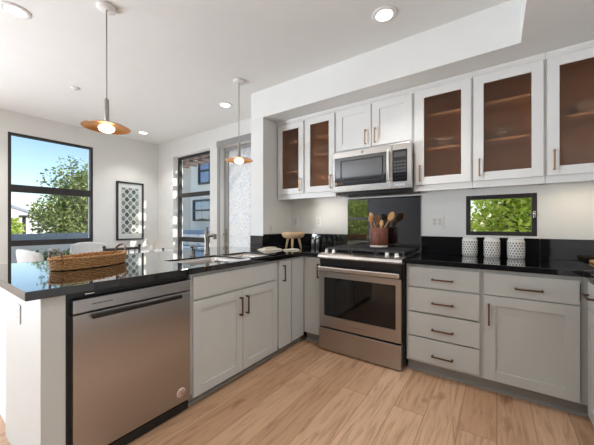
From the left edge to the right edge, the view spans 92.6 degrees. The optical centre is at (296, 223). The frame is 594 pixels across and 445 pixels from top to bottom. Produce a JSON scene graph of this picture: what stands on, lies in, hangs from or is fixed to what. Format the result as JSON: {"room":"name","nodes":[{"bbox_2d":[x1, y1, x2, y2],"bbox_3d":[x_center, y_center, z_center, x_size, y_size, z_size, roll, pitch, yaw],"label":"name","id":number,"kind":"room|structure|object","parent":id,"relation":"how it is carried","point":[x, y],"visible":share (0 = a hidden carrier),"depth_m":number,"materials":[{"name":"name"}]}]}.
{"room":"kitchen","nodes":[
{"label":"kitchen","id":0,"kind":"room"},
{"bbox_2d":[0,287,5,398],"bbox_3d":[-1.194,0.758,2.584,0.394,0.873,2.055,0,0,35],"label":"wall","id":1,"kind":"structure","parent":0,"point":[2,291],"depth_m":1.79,"materials":[{"name":"white paint"}]},
{"bbox_2d":[0,392,5,423],"bbox_3d":[-1.795,1.137,1.742,0.408,0.115,0.014,0,0,35],"label":"baseboard","id":2,"kind":"structure","parent":1,"relation":"attached to","point":[2,399],"depth_m":1.74,"materials":[{"name":"white paint"}]},
{"bbox_2d":[0,109,157,263],"bbox_3d":[-4.742,-0.052,2.905,0.200,3.095,6.700,0,0,35],"label":"wall","id":3,"kind":"structure","parent":0,"point":[115,158],"depth_m":4.82,"materials":[{"name":"white paint"}]},
{"bbox_2d":[8,132,92,263],"bbox_3d":[-3.679,-0.243,4.296,0.069,2.036,0.998,0,0,35],"label":"window","id":4,"kind":"structure","parent":3,"relation":"in","point":[11,187],"depth_m":4.21,"materials":[{"name":"brown metal"}]},
{"bbox_2d":[116,181,143,240],"bbox_3d":[-3.022,-0.232,5.151,0.029,1.044,0.464,0,0,35],"label":"framed picture","id":5,"kind":"object","parent":3,"relation":"attached to","point":[129,195],"visible":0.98,"depth_m":5.14,"materials":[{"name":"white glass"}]},
{"bbox_2d":[122,187,138,233],"bbox_3d":[-3.025,-0.237,5.152,0.002,0.825,0.292,0,0,35],"label":"print","id":6,"kind":"object","parent":5,"relation":"attached to","point":[130,195],"depth_m":5.15},
{"bbox_2d":[0,0,509,144],"bbox_3d":[-1.923,-1.610,1.046,6.950,0.120,6.900,0,0,35],"label":"ceiling","id":7,"kind":"structure","parent":0,"point":[171,63],"depth_m":2.51,"materials":[{"name":"white paint"}]},
{"bbox_2d":[0,1,31,19],"bbox_3d":[-2.047,-1.545,2.062,0.184,0.010,0.184,0,0,35],"label":"recessed light","id":8,"kind":"object","parent":7,"relation":"in","point":[12,9],"visible":1,"depth_m":2.05,"materials":[{"name":"white"}]},
{"bbox_2d":[70,86,79,90],"bbox_3d":[-2.523,-1.536,3.228,0.090,0.028,0.090,0,0,35],"label":"smoke detector","id":9,"kind":"object","parent":7,"relation":"attached to","point":[71,87],"visible":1,"depth_m":3.21,"materials":[{"name":"white paint"}]},
{"bbox_2d":[80,0,130,134],"bbox_3d":[-1.361,-1.101,2.029,0.300,0.897,0.300,0,0,35],"label":"pendant lamp","id":10,"kind":"object","parent":7,"relation":"hanging from","point":[103,126],"visible":1,"depth_m":2.02,"materials":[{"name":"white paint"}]},
{"bbox_2d":[218,102,232,107],"bbox_3d":[-0.931,-1.545,3.692,0.184,0.010,0.184,0,0,35],"label":"recessed light","id":11,"kind":"object","parent":7,"relation":"in","point":[221,104],"visible":1,"depth_m":3.67,"materials":[{"name":"white"}]},
{"bbox_2d":[225,78,252,163],"bbox_3d":[-0.627,-1.101,3.072,0.300,0.897,0.300,0,0,35],"label":"pendant lamp","id":12,"kind":"object","parent":7,"relation":"hanging from","point":[238,81],"visible":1,"depth_m":3.06,"materials":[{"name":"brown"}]},
{"bbox_2d":[371,5,396,22],"bbox_3d":[0.645,-1.545,2.101,0.184,0.010,0.184,0,0,35],"label":"recessed light","id":13,"kind":"object","parent":7,"relation":"in","point":[386,13],"visible":1,"depth_m":2.09,"materials":[{"name":"white paint"}]},
{"bbox_2d":[0,332,593,444],"bbox_3d":[-1.923,1.255,1.046,6.950,0.120,6.900,0,0,35],"label":"floor","id":14,"kind":"structure","parent":0,"point":[306,393],"depth_m":1.79,"materials":[{"name":"brown wood"}]},
{"bbox_2d":[16,249,43,262],"bbox_3d":[-3.010,0.743,3.405,0.500,0.906,0.510,0,0,35],"label":"dining chair","id":15,"kind":"object","parent":14,"relation":"on","point":[22,255],"visible":0.27,"depth_m":3.15,"materials":[{"name":"grey fabric"}]},
{"bbox_2d":[6,291,65,444],"bbox_3d":[-1.347,0.758,1.446,0.658,0.873,0.087,0,0,35],"label":"end wall","id":16,"kind":"structure","parent":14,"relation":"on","point":[36,347],"depth_m":1.28,"materials":[{"name":"white paint"}]},
{"bbox_2d":[16,303,20,324],"bbox_3d":[-1.400,0.450,1.425,0.075,0.095,0.007,0,0,35],"label":"wall outlet","id":17,"kind":"object","parent":16,"relation":"attached to","point":[18,307],"visible":1,"depth_m":1.41,"materials":[{"name":"white plastic"}]},
{"bbox_2d":[70,242,107,253],"bbox_3d":[-3.199,0.743,4.448,0.510,0.906,0.500,0,0,35],"label":"dining chair","id":18,"kind":"object","parent":14,"relation":"on","point":[81,247],"visible":0.25,"depth_m":4.54,"materials":[{"name":"grey fabric"}]},
{"bbox_2d":[102,244,140,253],"bbox_3d":[-2.250,0.722,3.512,0.440,0.946,0.426,0,0,35],"label":"dining chair","id":19,"kind":"object","parent":14,"relation":"on","point":[139,245],"visible":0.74,"depth_m":3.42,"materials":[{"name":"metal"}]},
{"bbox_2d":[66,275,189,444],"bbox_3d":[-1.115,0.759,1.736,0.680,0.872,0.646,0,0,35],"label":"dishwasher","id":20,"kind":"object","parent":14,"relation":"on","point":[128,346],"visible":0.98,"depth_m":1.50,"materials":[{"name":"silver metal"}]},
{"bbox_2d":[127,249,170,253],"bbox_3d":[-2.505,0.820,4.279,0.740,0.750,1.440,0,0,35],"label":"dining table","id":21,"kind":"object","parent":14,"relation":"on","point":[155,250],"visible":0.02,"depth_m":4.59,"materials":[{"name":"white paint"}]},
{"bbox_2d":[187,256,276,405],"bbox_3d":[-0.676,0.758,2.366,0.694,0.874,0.886,0,0,35],"label":"base cabinet","id":22,"kind":"object","parent":14,"relation":"on","point":[233,311],"visible":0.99,"depth_m":2.09,"materials":[{"name":"grey paint"}]},
{"bbox_2d":[0,246,331,301],"bbox_3d":[-0.777,0.300,2.569,1.433,0.039,2.686,0,0,35],"label":"countertop","id":23,"kind":"structure","parent":22,"relation":"on","point":[28,281],"depth_m":1.72,"materials":[{"name":"black stone"}]},
{"bbox_2d":[47,243,126,270],"bbox_3d":[-1.386,0.211,1.915,0.270,0.135,0.511,0,0,17],"label":"wicker tray","id":24,"kind":"object","parent":23,"relation":"on","point":[61,262],"visible":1,"depth_m":1.80,"materials":[{"name":"wicker"}]},
{"bbox_2d":[190,245,196,255],"bbox_3d":[-0.911,0.234,2.498,0.080,0.093,0.044,0,0,35],"label":"soap dispenser","id":25,"kind":"object","parent":23,"relation":"on","point":[191,246],"visible":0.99,"depth_m":2.50,"materials":[{"name":"silver metal"}]},
{"bbox_2d":[204,227,216,254],"bbox_3d":[-0.803,0.155,2.634,0.127,0.252,0.060,0,0,3],"label":"faucet","id":26,"kind":"object","parent":23,"relation":"on","point":[207,235],"visible":0.99,"depth_m":2.62,"materials":[{"name":"silver metal"}]},
{"bbox_2d":[172,253,266,264],"bbox_3d":[-0.610,0.407,2.402,0.408,0.226,0.848,0,0,35],"label":"sink","id":27,"kind":"object","parent":23,"relation":"in","point":[207,260],"visible":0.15,"depth_m":2.48,"materials":[{"name":"silver metal"}]},
{"bbox_2d":[257,248,282,250],"bbox_3d":[-0.287,0.271,3.067,0.240,0.020,0.170,0,0,-30],"label":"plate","id":28,"kind":"object","parent":23,"relation":"on","point":[261,249],"visible":0.92,"depth_m":3.02,"materials":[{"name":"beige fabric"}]},
{"bbox_2d":[282,232,304,248],"bbox_3d":[-0.043,0.186,3.208,0.262,0.189,0.262,0,0,35],"label":"tripod stand","id":29,"kind":"object","parent":23,"relation":"on","point":[292,235],"visible":0.98,"depth_m":3.12,"materials":[{"name":"brown wood"}]},
{"bbox_2d":[311,236,313,246],"bbox_3d":[0.192,0.216,3.465,0.039,0.130,0.039,0,0,35],"label":"shaker","id":30,"kind":"object","parent":23,"relation":"on","point":[312,237],"visible":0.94,"depth_m":3.45,"materials":[{"name":"grey metal"}]},
{"bbox_2d":[316,237,318,246],"bbox_3d":[0.245,0.216,3.427,0.039,0.130,0.039,0,0,35],"label":"shaker","id":31,"kind":"object","parent":23,"relation":"on","point":[317,238],"visible":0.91,"depth_m":3.41,"materials":[{"name":"grey metal"}]},
{"bbox_2d":[251,117,290,235],"bbox_3d":[-0.315,-0.020,3.558,0.192,2.430,0.540,0,0,35],"label":"wall pier","id":32,"kind":"object","parent":14,"relation":"on","point":[266,209],"visible":0.5,"depth_m":3.36,"materials":[{"name":"white paint"}]},
{"bbox_2d":[269,224,272,232],"bbox_3d":[-0.308,0.055,3.394,0.007,0.115,0.072,0,0,35],"label":"wall outlet","id":33,"kind":"object","parent":32,"relation":"attached to","point":[270,225],"visible":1,"depth_m":3.39,"materials":[{"name":"white plastic"}]},
{"bbox_2d":[243,256,303,354],"bbox_3d":[-0.294,0.758,2.908,0.694,0.874,0.436,0,0,35],"label":"base cabinet","id":34,"kind":"object","parent":14,"relation":"on","point":[290,271],"visible":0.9,"depth_m":2.69,"materials":[{"name":"grey paint"}]},
{"bbox_2d":[304,256,320,342],"bbox_3d":[0.309,0.758,3.062,0.220,0.874,0.614,0,0,35],"label":"base cabinet","id":35,"kind":"object","parent":14,"relation":"on","point":[311,274],"visible":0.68,"depth_m":2.85,"materials":[{"name":"grey paint"}]},
{"bbox_2d":[317,245,420,370],"bbox_3d":[0.700,0.714,2.740,0.786,0.962,0.682,0,0,35],"label":"range","id":36,"kind":"object","parent":14,"relation":"on","point":[363,288],"visible":0.97,"depth_m":2.48,"materials":[{"name":"silver metal"}]},
{"bbox_2d":[329,250,420,257],"bbox_3d":[0.747,0.281,2.808,0.786,0.019,0.514,0,0,35],"label":"cooktop","id":37,"kind":"object","parent":36,"relation":"in","point":[411,253],"depth_m":2.61,"materials":[{"name":"black glass"}]},
{"bbox_2d":[370,227,387,247],"bbox_3d":[0.826,0.134,2.866,0.180,0.196,0.180,0,0,35],"label":"utensil crock","id":38,"kind":"object","parent":36,"relation":"on","point":[378,237],"visible":0.98,"depth_m":2.79,"materials":[{"name":"orange ceramic"}]},
{"bbox_2d":[368,216,372,227],"bbox_3d":[0.749,0.060,2.840,0.074,0.284,0.038,0,0,18],"label":"wooden spoon","id":39,"kind":"object","parent":38,"relation":"in","point":[369,217],"visible":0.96,"depth_m":2.84,"materials":[{"name":"brown wood"}]},
{"bbox_2d":[369,212,375,227],"bbox_3d":[0.785,0.042,2.860,0.131,0.321,0.032,0,0,35],"label":"wooden spoon","id":40,"kind":"object","parent":38,"relation":"in","point":[370,213],"visible":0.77,"depth_m":2.86,"materials":[{"name":"brown wood"}]},
{"bbox_2d":[375,215,378,227],"bbox_3d":[0.819,0.056,2.879,0.024,0.290,0.048,0,0,-29],"label":"wooden spatula","id":41,"kind":"object","parent":38,"relation":"in","point":[376,216],"visible":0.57,"depth_m":2.87,"materials":[{"name":"brown wood"}]},
{"bbox_2d":[384,212,394,227],"bbox_3d":[0.888,0.040,2.857,0.031,0.327,0.211,0,0,-44],"label":"wooden spoon","id":42,"kind":"object","parent":38,"relation":"in","point":[391,215],"visible":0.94,"depth_m":2.80,"materials":[{"name":"brown wood"}]},
{"bbox_2d":[388,212,394,220],"bbox_3d":[0.932,-0.074,2.811,0.029,0.097,0.084,0,0,-37],"label":"spoon bowl","id":43,"kind":"object","parent":42,"relation":"on","point":[391,215],"depth_m":2.80,"materials":[{"name":"brown wood"}]},
{"bbox_2d":[407,264,481,387],"bbox_3d":[1.258,0.758,2.395,0.515,0.874,0.614,0,0,35],"label":"base cabinet","id":44,"kind":"object","parent":14,"relation":"on","point":[444,303],"visible":0.98,"depth_m":2.16,"materials":[{"name":"grey paint"}]},
{"bbox_2d":[481,269,589,417],"bbox_3d":[1.696,0.758,2.088,0.552,0.874,0.614,0,0,35],"label":"base cabinet","id":45,"kind":"object","parent":14,"relation":"on","point":[534,327],"visible":0.97,"depth_m":1.86,"materials":[{"name":"grey paint"}]},
{"bbox_2d":[581,282,593,425],"bbox_3d":[1.739,0.758,1.165,0.684,0.874,0.905,0,0,35],"label":"base cabinet","id":46,"kind":"object","parent":14,"relation":"on","point":[590,298],"visible":1,"depth_m":1.64,"materials":[{"name":"grey paint"}]},
{"bbox_2d":[405,253,593,282],"bbox_3d":[1.494,0.300,1.699,1.706,0.039,1.498,0,0,35],"label":"countertop","id":47,"kind":"structure","parent":46,"relation":"on","point":[585,269],"depth_m":2.03,"materials":[{"name":"black stone"}]},
{"bbox_2d":[462,237,477,256],"bbox_3d":[1.512,0.197,2.488,0.117,0.168,0.117,0,0,35],"label":"canister","id":48,"kind":"object","parent":47,"relation":"on","point":[469,244],"visible":0.99,"depth_m":2.44,"materials":[{"name":"white ceramic"}]},
{"bbox_2d":[484,237,499,257],"bbox_3d":[1.643,0.197,2.396,0.117,0.168,0.117,0,0,35],"label":"canister","id":49,"kind":"object","parent":47,"relation":"on","point":[491,244],"visible":0.99,"depth_m":2.35,"materials":[{"name":"white ceramic"}]},
{"bbox_2d":[507,238,524,258],"bbox_3d":[1.775,0.197,2.303,0.117,0.168,0.117,0,0,35],"label":"canister","id":50,"kind":"object","parent":47,"relation":"on","point":[515,246],"visible":1,"depth_m":2.26,"materials":[{"name":"white ceramic"}]},
{"bbox_2d":[158,118,593,281],"bbox_3d":[0.003,-0.052,3.787,6.950,3.095,0.200,0,0,35],"label":"wall","id":51,"kind":"structure","parent":0,"point":[565,210],"depth_m":3.37,"materials":[{"name":"white paint"}]},
{"bbox_2d":[178,151,209,249],"bbox_3d":[-1.796,-0.237,5.088,1.070,2.025,0.060,0,0,35],"label":"window","id":52,"kind":"structure","parent":51,"relation":"in","point":[181,195],"depth_m":5.31,"materials":[{"name":"brown metal"}]},
{"bbox_2d":[183,155,209,167],"bbox_3d":[-1.535,-1.345,5.468,4.000,0.140,0.779,0,0,35],"label":"pergola","id":53,"kind":"object","parent":51,"relation":"attached to","point":[186,164],"visible":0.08,"depth_m":6.03,"materials":[{"name":"white wood"}]},
{"bbox_2d":[217,133,250,246],"bbox_3d":[-0.929,-0.062,4.309,0.875,2.515,0.018,0,0,35],"label":"trim","id":54,"kind":"structure","parent":51,"relation":"attached to","point":[246,137],"depth_m":4.52,"materials":[{"name":"grey paint"}]},
{"bbox_2d":[223,143,250,246],"bbox_3d":[-0.876,-0.018,4.373,0.738,2.405,0.102,0,0,35],"label":"door","id":55,"kind":"structure","parent":51,"relation":"in","point":[237,177],"depth_m":4.44,"materials":[{"name":"grey paint"}]},
{"bbox_2d":[294,217,297,225],"bbox_3d":[-0.016,-0.030,3.673,0.070,0.120,0.007,0,0,35],"label":"wall outlet","id":56,"kind":"object","parent":51,"relation":"attached to","point":[295,218],"visible":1,"depth_m":3.67,"materials":[{"name":"white plastic"}]},
{"bbox_2d":[250,233,347,247],"bbox_3d":[0.013,0.200,3.320,1.003,0.160,0.552,0,0,35],"label":"backsplash","id":57,"kind":"structure","parent":51,"relation":"attached to","point":[267,240],"depth_m":3.39,"materials":[{"name":"black stone"}]},
{"bbox_2d":[277,108,342,199],"bbox_3d":[0.154,-0.764,3.353,0.796,0.938,0.332,0,0,35],"label":"upper cabinet","id":58,"kind":"object","parent":51,"relation":"attached to","point":[300,138],"visible":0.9,"depth_m":3.35,"materials":[{"name":"white paint"}]},
{"bbox_2d":[290,164,298,170],"bbox_3d":[0.014,-0.675,3.498,0.208,0.078,0.208,0,0,35],"label":"bowl","id":59,"kind":"object","parent":58,"relation":"on","point":[295,167],"visible":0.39,"depth_m":3.43,"materials":[{"name":"white ceramic"}]},
{"bbox_2d":[283,142,315,148],"bbox_3d":[0.028,-0.983,3.501,0.381,0.018,0.211,0,0,35],"label":"shelf","id":60,"kind":"object","parent":58,"relation":"attached to","point":[291,145],"depth_m":3.52,"materials":[{"name":"brown wood"}]},
{"bbox_2d":[283,171,316,175],"bbox_3d":[0.028,-0.627,3.501,0.381,0.018,0.211,0,0,35],"label":"shelf","id":61,"kind":"object","parent":58,"relation":"attached to","point":[293,173],"depth_m":3.48,"materials":[{"name":"brown wood"}]},
{"bbox_2d":[311,154,328,160],"bbox_3d":[0.338,-0.780,3.283,0.377,0.018,0.211,0,0,35],"label":"shelf","id":62,"kind":"object","parent":58,"relation":"attached to","point":[319,157],"depth_m":3.29,"materials":[{"name":"brown wood"}]},
{"bbox_2d":[311,137,328,144],"bbox_3d":[0.338,-0.978,3.283,0.377,0.018,0.211,0,0,35],"label":"shelf","id":63,"kind":"object","parent":58,"relation":"attached to","point":[317,140],"depth_m":3.32,"materials":[{"name":"brown wood"}]},
{"bbox_2d":[318,146,328,153],"bbox_3d":[0.341,-0.828,3.268,0.208,0.078,0.208,0,0,35],"label":"bowl","id":64,"kind":"object","parent":58,"relation":"on","point":[325,149],"visible":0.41,"depth_m":3.20,"materials":[{"name":"white ceramic"}]},
{"bbox_2d":[316,217,320,226],"bbox_3d":[0.266,-0.025,3.474,0.072,0.115,0.007,0,0,35],"label":"wall outlet","id":65,"kind":"object","parent":51,"relation":"attached to","point":[318,219],"visible":1,"depth_m":3.47,"materials":[{"name":"white plastic"}]},
{"bbox_2d":[335,87,413,152],"bbox_3d":[0.803,-0.984,2.897,0.786,0.498,0.332,0,0,35],"label":"upper cabinet","id":66,"kind":"object","parent":51,"relation":"attached to","point":[387,119],"visible":0.93,"depth_m":2.76,"materials":[{"name":"white paint"}]},
{"bbox_2d":[333,141,419,197],"bbox_3d":[0.783,-0.509,2.849,0.774,0.441,0.407,0,0,35],"label":"microwave","id":67,"kind":"object","parent":66,"relation":"attached to","point":[386,170],"visible":0.99,"depth_m":2.69,"materials":[{"name":"silver metal"}]},
{"bbox_2d":[348,195,420,250],"bbox_3d":[0.901,-0.008,3.026,0.782,0.546,0.010,0,0,35],"label":"panel","id":68,"kind":"object","parent":51,"relation":"attached to","point":[404,230],"visible":0.74,"depth_m":2.97,"materials":[{"name":"black mirror"}]},
{"bbox_2d":[431,216,443,227],"bbox_3d":[1.342,-0.020,2.718,0.115,0.120,0.007,0,0,35],"label":"wall outlet","id":69,"kind":"object","parent":51,"relation":"attached to","point":[436,221],"visible":1,"depth_m":2.72,"materials":[{"name":"white plastic"}]},
{"bbox_2d":[413,72,473,191],"bbox_3d":[1.311,-0.764,2.540,0.451,0.938,0.332,0,0,35],"label":"upper cabinet","id":70,"kind":"object","parent":51,"relation":"attached to","point":[442,108],"visible":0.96,"depth_m":2.53,"materials":[{"name":"white paint"}]},
{"bbox_2d":[424,146,460,155],"bbox_3d":[1.339,-0.672,2.580,0.413,0.018,0.211,0,0,35],"label":"shelf","id":71,"kind":"object","parent":70,"relation":"attached to","point":[443,150],"depth_m":2.60,"materials":[{"name":"brown wood"}]},
{"bbox_2d":[424,111,460,124],"bbox_3d":[1.339,-0.973,2.580,0.413,0.018,0.211,0,0,35],"label":"shelf","id":72,"kind":"object","parent":70,"relation":"attached to","point":[446,117],"depth_m":2.60,"materials":[{"name":"brown wood"}]},
{"bbox_2d":[433,136,457,146],"bbox_3d":[1.339,-0.720,2.567,0.208,0.078,0.208,0,0,35],"label":"bowl","id":73,"kind":"object","parent":70,"relation":"on","point":[443,141],"visible":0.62,"depth_m":2.50,"materials":[{"name":"white ceramic"}]},
{"bbox_2d":[466,193,536,235],"bbox_3d":[1.749,-0.076,2.453,0.496,0.353,0.085,0,0,35],"label":"window","id":74,"kind":"structure","parent":51,"relation":"in","point":[533,196],"depth_m":2.42,"materials":[{"name":"black metal"}]},
{"bbox_2d":[462,235,540,238],"bbox_3d":[1.731,0.109,2.437,0.550,0.018,0.022,0,0,35],"label":"trim","id":75,"kind":"structure","parent":51,"relation":"attached to","point":[531,237],"depth_m":2.40,"materials":[{"name":"white paint"}]},
{"bbox_2d":[421,236,593,261],"bbox_3d":[1.922,0.200,2.307,1.706,0.162,0.014,0,0,35],"label":"backsplash","id":76,"kind":"structure","parent":51,"relation":"attached to","point":[552,249],"depth_m":2.29,"materials":[{"name":"black stone"}]},
{"bbox_2d":[472,53,544,188],"bbox_3d":[1.680,-0.764,2.281,0.448,0.938,0.332,0,0,35],"label":"upper cabinet","id":77,"kind":"object","parent":51,"relation":"attached to","point":[509,94],"visible":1,"depth_m":2.29,"materials":[{"name":"white paint"}]},
{"bbox_2d":[485,127,514,138],"bbox_3d":[1.667,-0.722,2.337,0.208,0.078,0.208,0,0,35],"label":"bowl","id":78,"kind":"object","parent":77,"relation":"on","point":[505,131],"visible":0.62,"depth_m":2.27,"materials":[{"name":"white ceramic"}]},
{"bbox_2d":[484,136,530,147],"bbox_3d":[1.708,-0.674,2.321,0.410,0.018,0.211,0,0,35],"label":"shelf","id":79,"kind":"object","parent":77,"relation":"attached to","point":[512,141],"depth_m":2.32,"materials":[{"name":"brown wood"}]},
{"bbox_2d":[484,96,530,113],"bbox_3d":[1.708,-0.977,2.321,0.410,0.018,0.211,0,0,35],"label":"shelf","id":80,"kind":"object","parent":77,"relation":"attached to","point":[516,103],"depth_m":2.32,"materials":[{"name":"brown wood"}]},
{"bbox_2d":[541,40,593,184],"bbox_3d":[2.058,-0.764,2.015,0.471,0.938,0.332,0,0,35],"label":"upper cabinet","id":81,"kind":"object","parent":51,"relation":"attached to","point":[569,71],"visible":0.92,"depth_m":2.06,"materials":[{"name":"white paint"}]},
{"bbox_2d":[560,114,593,125],"bbox_3d":[2.085,-0.770,2.055,0.433,0.018,0.211,0,0,35],"label":"shelf","id":82,"kind":"object","parent":81,"relation":"attached to","point":[572,119],"depth_m":2.09,"materials":[{"name":"brown wood"}]},
{"bbox_2d":[567,99,593,113],"bbox_3d":[2.084,-0.818,2.043,0.208,0.078,0.208,0,0,35],"label":"bowl","id":83,"kind":"object","parent":81,"relation":"on","point":[588,105],"visible":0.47,"depth_m":2.00,"materials":[{"name":"white ceramic"}]},
{"bbox_2d":[251,0,593,122],"bbox_3d":[-0.129,-1.393,0.947,3.500,0.315,4.600,0,0,35],"label":"soffit","id":84,"kind":"structure","parent":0,"point":[511,30],"depth_m":2.24,"materials":[{"name":"white paint"}]},
{"label":"outside","id":85,"kind":"structure","parent":0,"visible":0},
{"bbox_3d":[-2.431,4.495,13.932,100.000,0.200,100.000,0,0,35],"label":"ground","id":86,"kind":"structure","parent":85,"visible":0},
{"bbox_2d":[11,216,24,233],"bbox_3d":[-6.655,2.067,6.540,0.635,4.671,0.843,0,0,-27],"label":"shrub","id":87,"kind":"object","parent":86,"relation":"on","point":[14,229],"visible":0.16,"depth_m":6.55,"materials":[{"name":"green plant"}]},
{"bbox_2d":[19,215,28,233],"bbox_3d":[-11.296,2.015,11.753,0.240,4.760,0.280,0,0,35],"label":"street lamp","id":88,"kind":"object","parent":86,"relation":"on","point":[23,217],"visible":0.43,"depth_m":11.70,"materials":[{"name":"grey metal"}]},
{"bbox_2d":[11,205,54,233],"bbox_3d":[-18.359,1.655,17.486,6.250,5.480,7.100,0,0,35],"label":"gabled house","id":89,"kind":"structure","parent":86,"relation":"on","point":[16,211],"depth_m":16.16,"materials":[{"name":"white paint"}]},
{"bbox_2d":[16,247,69,262],"bbox_3d":[-4.263,0.956,5.281,0.558,1.095,2.250,0,0,31],"label":"hedge","id":90,"kind":"object","parent":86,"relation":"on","point":[65,252],"visible":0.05,"depth_m":5.16,"materials":[{"name":"green plant"}]},
{"bbox_2d":[11,233,87,262],"bbox_3d":[-5.570,2.292,4.709,0.270,4.205,5.300,0,0,35],"label":"wall","id":91,"kind":"structure","parent":86,"relation":"on","point":[41,248],"depth_m":5.49,"materials":[{"name":"white paint"}]},
{"bbox_2d":[25,156,87,233],"bbox_3d":[-7.295,1.133,9.512,2.195,6.561,2.747,0,0,22],"label":"tree","id":92,"kind":"object","parent":86,"relation":"on","point":[70,215],"visible":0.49,"depth_m":8.86,"materials":[{"name":"green plant"}]},
{"bbox_2d":[183,158,209,229],"bbox_3d":[-4.188,0.645,14.127,9.500,7.500,3.700,0,0,35],"label":"building","id":93,"kind":"structure","parent":86,"relation":"on","point":[196,210],"depth_m":12.16,"materials":[{"name":"grey paint"}]},
{"bbox_2d":[471,198,530,231],"bbox_3d":[2.818,1.802,3.469,1.137,5.207,1.069,0,0,2],"label":"bushy tree","id":94,"kind":"object","parent":86,"relation":"on","point":[511,213],"visible":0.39,"depth_m":3.46,"materials":[{"name":"green plant"}]},
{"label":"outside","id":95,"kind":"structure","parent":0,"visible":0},
{"bbox_3d":[-2.911,1.340,8.554,11.400,0.210,3.950,0,0,35],"label":"patio","id":96,"kind":"object","parent":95,"visible":0},
{"bbox_2d":[183,230,209,248],"bbox_3d":[-4.012,0.740,10.813,2.200,0.990,0.880,0,0,35],"label":"outdoor sofa","id":97,"kind":"object","parent":96,"relation":"on","point":[186,233],"visible":0.35,"depth_m":10.81,"materials":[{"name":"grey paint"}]},
{"bbox_2d":[183,234,188,244],"bbox_3d":[-4.502,0.618,11.289,0.650,0.446,0.195,0,0,35],"label":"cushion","id":98,"kind":"object","parent":97,"relation":"on","point":[184,235],"depth_m":11.08,"materials":[{"name":"white fabric"}]},
{"bbox_2d":[188,234,199,245],"bbox_3d":[-3.930,0.618,10.887,0.650,0.446,0.195,0,0,35],"label":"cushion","id":99,"kind":"object","parent":97,"relation":"on","point":[189,235],"depth_m":10.76,"materials":[{"name":"fabric"}]},
{"bbox_2d":[199,235,209,246],"bbox_3d":[-3.357,0.618,10.484,0.650,0.446,0.195,0,0,35],"label":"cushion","id":100,"kind":"object","parent":97,"relation":"on","point":[200,244],"depth_m":10.48,"materials":[{"name":"fabric"}]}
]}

